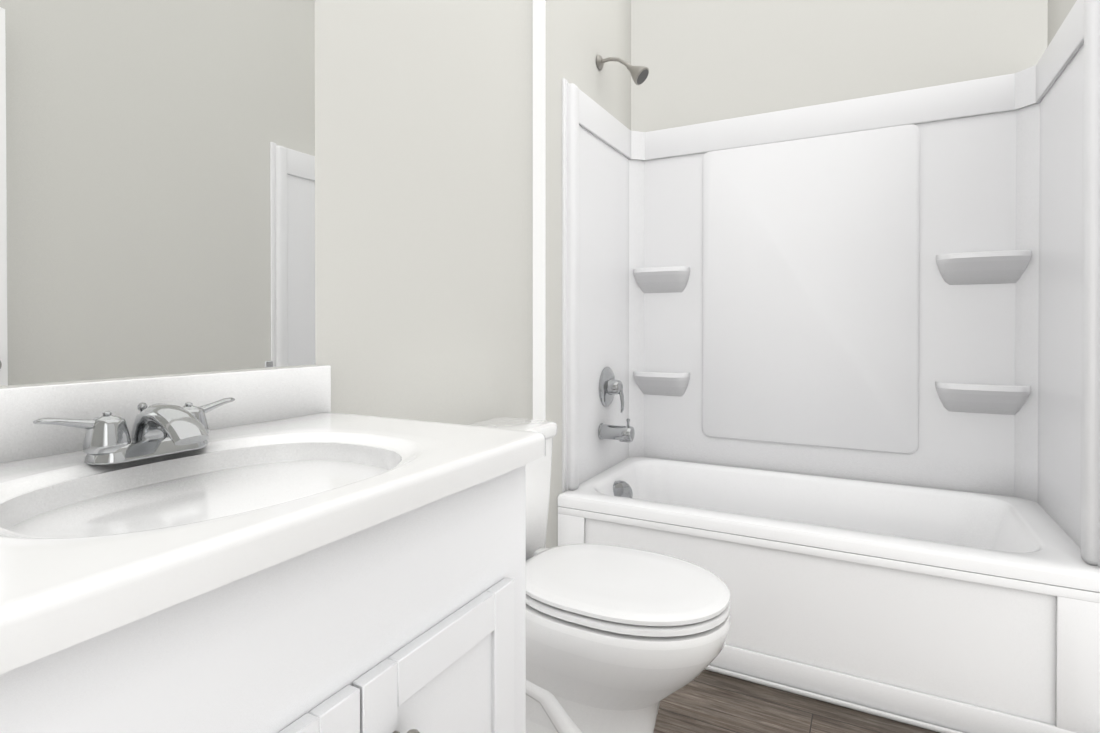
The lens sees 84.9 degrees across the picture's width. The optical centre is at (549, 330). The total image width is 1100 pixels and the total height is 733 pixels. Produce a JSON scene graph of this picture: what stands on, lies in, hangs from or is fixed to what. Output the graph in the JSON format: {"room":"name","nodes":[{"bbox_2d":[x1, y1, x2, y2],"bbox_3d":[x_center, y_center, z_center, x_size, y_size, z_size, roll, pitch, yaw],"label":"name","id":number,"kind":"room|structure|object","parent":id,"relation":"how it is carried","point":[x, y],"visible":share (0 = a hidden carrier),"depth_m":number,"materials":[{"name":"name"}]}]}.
{"room":"bathroom","nodes":[
{"label":"bathroom","id":0,"kind":"room"},
{"bbox_2d":[0,0,532,424],"bbox_3d":[-0.363,-0.352,1.681,0.120,2.860,2.978,0,0,28],"label":"wall","id":1,"kind":"structure","parent":0,"point":[423,210],"depth_m":1.61,"materials":[{"name":"paint"}]},
{"bbox_2d":[0,0,315,385],"bbox_3d":[-0.688,-0.446,0.934,0.007,1.042,0.788,0,0,28],"label":"mirror","id":2,"kind":"object","parent":1,"relation":"attached to","point":[157,187],"visible":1,"depth_m":1.00,"materials":[{"name":"clear glass"}]},
{"bbox_2d":[546,0,630,548],"bbox_3d":[0.161,-0.358,2.476,0.050,2.860,0.841,0,0,28],"label":"wall","id":3,"kind":"structure","parent":0,"point":[581,35],"depth_m":2.20,"materials":[{"name":"paint"}]},
{"bbox_2d":[533,0,545,547],"bbox_3d":[-0.038,-0.355,2.103,0.050,2.859,0.004,0,0,28],"label":"trim","id":4,"kind":"structure","parent":3,"relation":"attached to","point":[539,209],"depth_m":2.10,"materials":[{"name":"paint"}]},
{"bbox_2d":[654,670,939,732],"bbox_3d":[0.098,1.114,0.740,2.190,0.060,4.378,0,0,28],"label":"floor","id":5,"kind":"structure","parent":0,"point":[706,701],"depth_m":1.69,"materials":[{"name":"wood"}]},
{"bbox_2d":[0,365,545,732],"bbox_3d":[-0.435,0.581,0.818,0.568,1.005,0.826,0,0,28],"label":"bathroom vanity","id":6,"kind":"object","parent":5,"relation":"on","point":[282,550],"visible":1,"depth_m":0.74,"materials":[{"name":"paint"}]},
{"bbox_2d":[33,397,234,464],"bbox_3d":[-0.549,0.142,0.858,0.139,0.074,0.269,0,0,28],"label":"faucet","id":7,"kind":"object","parent":6,"relation":"on","point":[161,432],"depth_m":0.84,"materials":[{"name":"silver metal"}]},
{"bbox_2d":[468,417,730,732],"bbox_3d":[0.059,0.676,1.508,0.764,0.806,0.492,0,0,28],"label":"toilet","id":8,"kind":"object","parent":5,"relation":"on","point":[620,639],"visible":0.67,"depth_m":1.35,"materials":[{"name":"ceramic"}]},
{"bbox_2d":[558,0,1099,732],"bbox_3d":[0.873,-0.032,2.141,1.520,2.212,0.756,0,0,28],"label":"bathtub","id":9,"kind":"object","parent":5,"relation":"on","point":[830,394],"visible":0.96,"depth_m":2.22,"materials":[{"name":"plastic"}]},
{"bbox_2d":[705,665,962,732],"bbox_3d":[0.691,1.070,1.806,1.517,0.014,0.013,0,0,28],"label":"trim","id":10,"kind":"structure","parent":9,"relation":"attached to","point":[921,724],"depth_m":1.73,"materials":[{"name":"paint"}]},
{"bbox_2d":[631,0,1047,131],"bbox_3d":[1.066,-0.358,2.536,1.830,2.860,0.120,0,0,28],"label":"wall","id":11,"kind":"structure","parent":0,"point":[703,61],"depth_m":2.47,"materials":[{"name":"paint"}]},
{"bbox_2d":[1047,0,1076,46],"bbox_3d":[1.144,-0.347,0.872,0.120,2.860,2.978,0,0,28],"label":"wall","id":12,"kind":"structure","parent":0,"point":[1058,11],"depth_m":2.00,"materials":[{"name":"paint"}]}
]}

